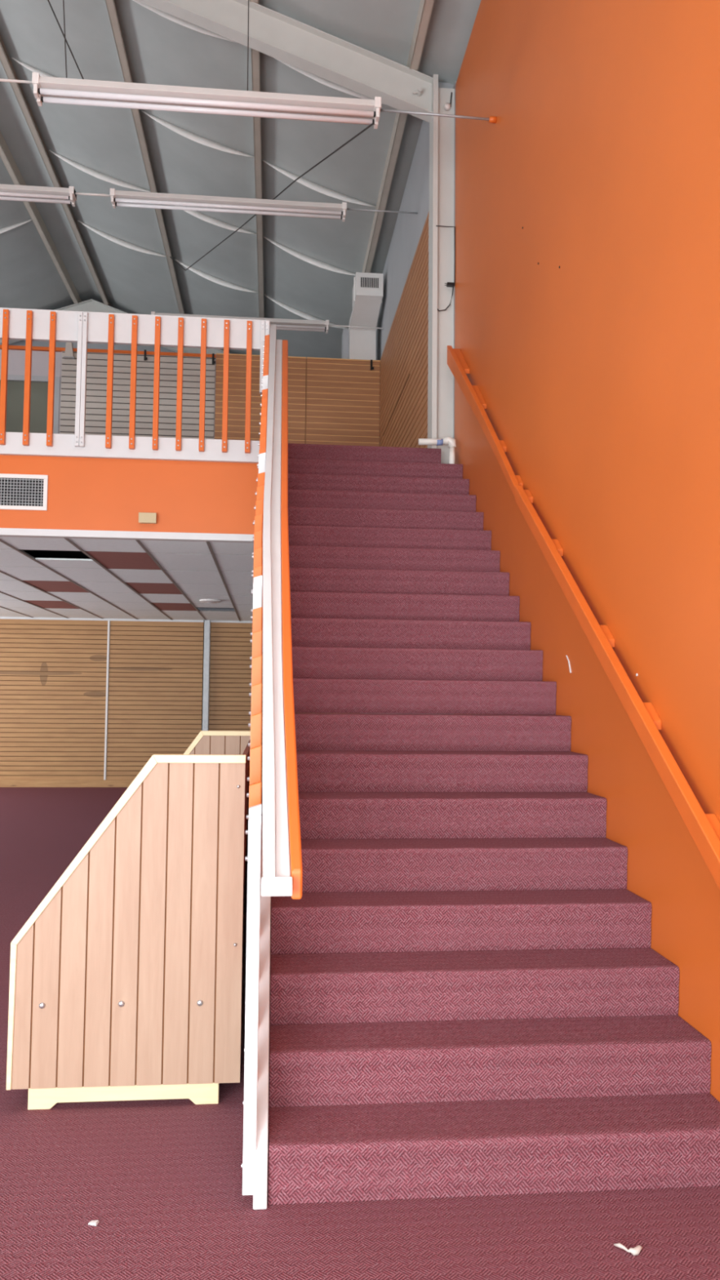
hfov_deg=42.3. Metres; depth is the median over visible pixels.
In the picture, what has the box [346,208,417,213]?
conduit pipe
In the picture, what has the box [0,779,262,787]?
baseboard
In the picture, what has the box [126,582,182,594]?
tile
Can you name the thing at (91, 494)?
wall
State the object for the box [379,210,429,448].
panel
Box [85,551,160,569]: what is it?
tile
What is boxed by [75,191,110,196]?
conduit pipe
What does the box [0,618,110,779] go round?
panel
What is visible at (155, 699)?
panel
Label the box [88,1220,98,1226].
paper scrap
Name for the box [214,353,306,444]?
panel
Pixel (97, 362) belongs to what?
window blind
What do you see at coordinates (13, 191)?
fluorescent light
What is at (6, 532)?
trim
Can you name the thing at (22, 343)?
wall
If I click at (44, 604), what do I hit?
tile
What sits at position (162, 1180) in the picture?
floor
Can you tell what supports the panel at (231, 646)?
attached to the wall at (210, 623)
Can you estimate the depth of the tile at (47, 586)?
10.95 m
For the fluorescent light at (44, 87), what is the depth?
6.36 m
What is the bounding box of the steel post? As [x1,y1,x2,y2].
[201,619,209,730]
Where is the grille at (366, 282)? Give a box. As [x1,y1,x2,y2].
[360,276,378,288]
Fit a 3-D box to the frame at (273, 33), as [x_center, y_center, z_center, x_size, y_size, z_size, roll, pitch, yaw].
[-3.778,-4.050,7.702,9.613,5.128,0.200,1,-4,-5]
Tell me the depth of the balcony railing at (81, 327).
7.51 m
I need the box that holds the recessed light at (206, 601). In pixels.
[200,599,221,603]
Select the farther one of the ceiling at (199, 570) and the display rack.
the ceiling at (199, 570)
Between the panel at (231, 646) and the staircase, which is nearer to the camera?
the staircase
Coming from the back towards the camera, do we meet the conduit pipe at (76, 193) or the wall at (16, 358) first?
the wall at (16, 358)
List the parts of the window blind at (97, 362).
bracket, bracket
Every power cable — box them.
[47,0,84,79]
[169,122,373,271]
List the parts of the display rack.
edge trim, panel, panel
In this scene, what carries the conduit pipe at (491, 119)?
attached to the wall at (587, 216)
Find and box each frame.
[0,298,223,355]
[136,0,454,463]
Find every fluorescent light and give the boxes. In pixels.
[0,183,76,206]
[31,0,381,128]
[110,188,346,222]
[151,311,328,333]
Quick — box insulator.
[444,92,452,111]
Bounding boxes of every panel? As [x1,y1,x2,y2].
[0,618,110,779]
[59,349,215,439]
[106,620,203,779]
[208,622,326,779]
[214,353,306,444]
[305,356,380,446]
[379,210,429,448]
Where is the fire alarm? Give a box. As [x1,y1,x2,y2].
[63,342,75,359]
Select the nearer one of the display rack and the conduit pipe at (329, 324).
the display rack
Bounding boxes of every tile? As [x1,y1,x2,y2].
[22,580,88,592]
[23,600,79,608]
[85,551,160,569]
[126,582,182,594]
[151,602,196,610]
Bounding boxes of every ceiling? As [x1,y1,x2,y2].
[0,0,480,359]
[0,536,253,621]
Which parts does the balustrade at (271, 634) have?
post, post, post, post, rail, handrail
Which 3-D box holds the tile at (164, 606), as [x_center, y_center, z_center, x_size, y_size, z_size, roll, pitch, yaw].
[-2.655,-0.482,13.361,0.540,0.015,1.118,1,-4,-5]
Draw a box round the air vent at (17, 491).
[0,473,48,511]
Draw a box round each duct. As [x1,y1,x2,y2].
[342,328,348,359]
[348,271,383,359]
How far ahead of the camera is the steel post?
15.52 m
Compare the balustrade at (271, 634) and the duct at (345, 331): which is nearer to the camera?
the balustrade at (271, 634)
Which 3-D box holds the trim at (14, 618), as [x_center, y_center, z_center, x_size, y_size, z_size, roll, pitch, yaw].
[-4.712,-0.346,15.476,9.510,0.035,0.050,1,-4,-5]
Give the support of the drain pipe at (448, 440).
on the staircase
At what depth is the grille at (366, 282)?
11.49 m
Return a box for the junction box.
[138,512,156,524]
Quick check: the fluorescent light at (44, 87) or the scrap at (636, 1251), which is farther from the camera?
the fluorescent light at (44, 87)
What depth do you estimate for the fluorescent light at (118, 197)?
8.86 m
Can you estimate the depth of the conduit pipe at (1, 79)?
6.26 m
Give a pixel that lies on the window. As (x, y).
(15, 383)
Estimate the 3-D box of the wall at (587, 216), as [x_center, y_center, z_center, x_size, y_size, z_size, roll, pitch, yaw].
[1.296,-1.690,3.342,0.126,6.860,9.190,1,-4,-5]
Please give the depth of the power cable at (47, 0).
6.41 m
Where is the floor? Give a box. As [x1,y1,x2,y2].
[0,786,719,1279]
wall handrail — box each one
[447,345,523,497]
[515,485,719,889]
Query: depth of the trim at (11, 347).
11.61 m
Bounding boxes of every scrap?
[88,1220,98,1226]
[613,1243,642,1255]
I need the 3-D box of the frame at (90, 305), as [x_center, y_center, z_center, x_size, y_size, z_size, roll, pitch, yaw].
[-4.803,-5.103,16.604,9.176,1.960,0.140,1,-4,-5]
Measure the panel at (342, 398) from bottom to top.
2.230 m
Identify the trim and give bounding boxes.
[0,344,215,357]
[0,528,253,542]
[0,617,252,622]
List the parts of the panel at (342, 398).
bracket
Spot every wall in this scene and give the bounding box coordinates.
[0,349,380,443]
[0,454,258,534]
[8,340,235,610]
[106,622,210,766]
[375,80,456,751]
[454,0,719,1102]
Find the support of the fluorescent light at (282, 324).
attached to the conduit pipe at (329, 324)
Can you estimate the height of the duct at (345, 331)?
0.790 m
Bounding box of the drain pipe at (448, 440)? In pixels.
[417,436,456,463]
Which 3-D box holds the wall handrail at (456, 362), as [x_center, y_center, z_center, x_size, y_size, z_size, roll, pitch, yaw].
[0.870,-1.627,6.644,0.106,1.780,2.120,1,-4,-5]
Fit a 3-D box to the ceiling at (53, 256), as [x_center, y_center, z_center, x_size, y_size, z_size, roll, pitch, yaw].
[-3.802,-5.856,7.839,9.918,1.823,18.600,1,-4,-5]
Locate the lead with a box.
[435,225,455,311]
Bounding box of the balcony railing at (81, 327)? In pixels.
[0,307,270,463]
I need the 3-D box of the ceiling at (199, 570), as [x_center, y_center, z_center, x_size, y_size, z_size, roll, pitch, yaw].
[-5.328,-0.943,11.362,8.498,0.656,8.220,1,-4,-5]
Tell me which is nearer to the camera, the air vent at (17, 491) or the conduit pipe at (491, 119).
the conduit pipe at (491, 119)
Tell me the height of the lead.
0.748 m
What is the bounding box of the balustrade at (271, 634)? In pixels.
[241,324,302,1195]
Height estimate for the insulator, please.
0.171 m
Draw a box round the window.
[0,374,60,433]
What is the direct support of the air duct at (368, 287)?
attached to the wall at (16, 358)
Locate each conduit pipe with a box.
[0,78,32,84]
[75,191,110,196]
[328,324,383,328]
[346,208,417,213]
[380,108,497,123]
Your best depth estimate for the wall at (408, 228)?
9.69 m
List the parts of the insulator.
knob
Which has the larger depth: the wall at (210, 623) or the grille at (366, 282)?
the wall at (210, 623)
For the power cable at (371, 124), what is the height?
2.389 m
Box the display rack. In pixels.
[5,730,250,1109]
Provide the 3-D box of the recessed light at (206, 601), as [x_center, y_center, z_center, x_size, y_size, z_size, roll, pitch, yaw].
[-1.986,-0.511,12.341,0.280,0.038,0.280,1,-4,-5]
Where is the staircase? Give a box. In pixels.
[253,442,719,1209]
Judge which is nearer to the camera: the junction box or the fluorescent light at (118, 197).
the junction box

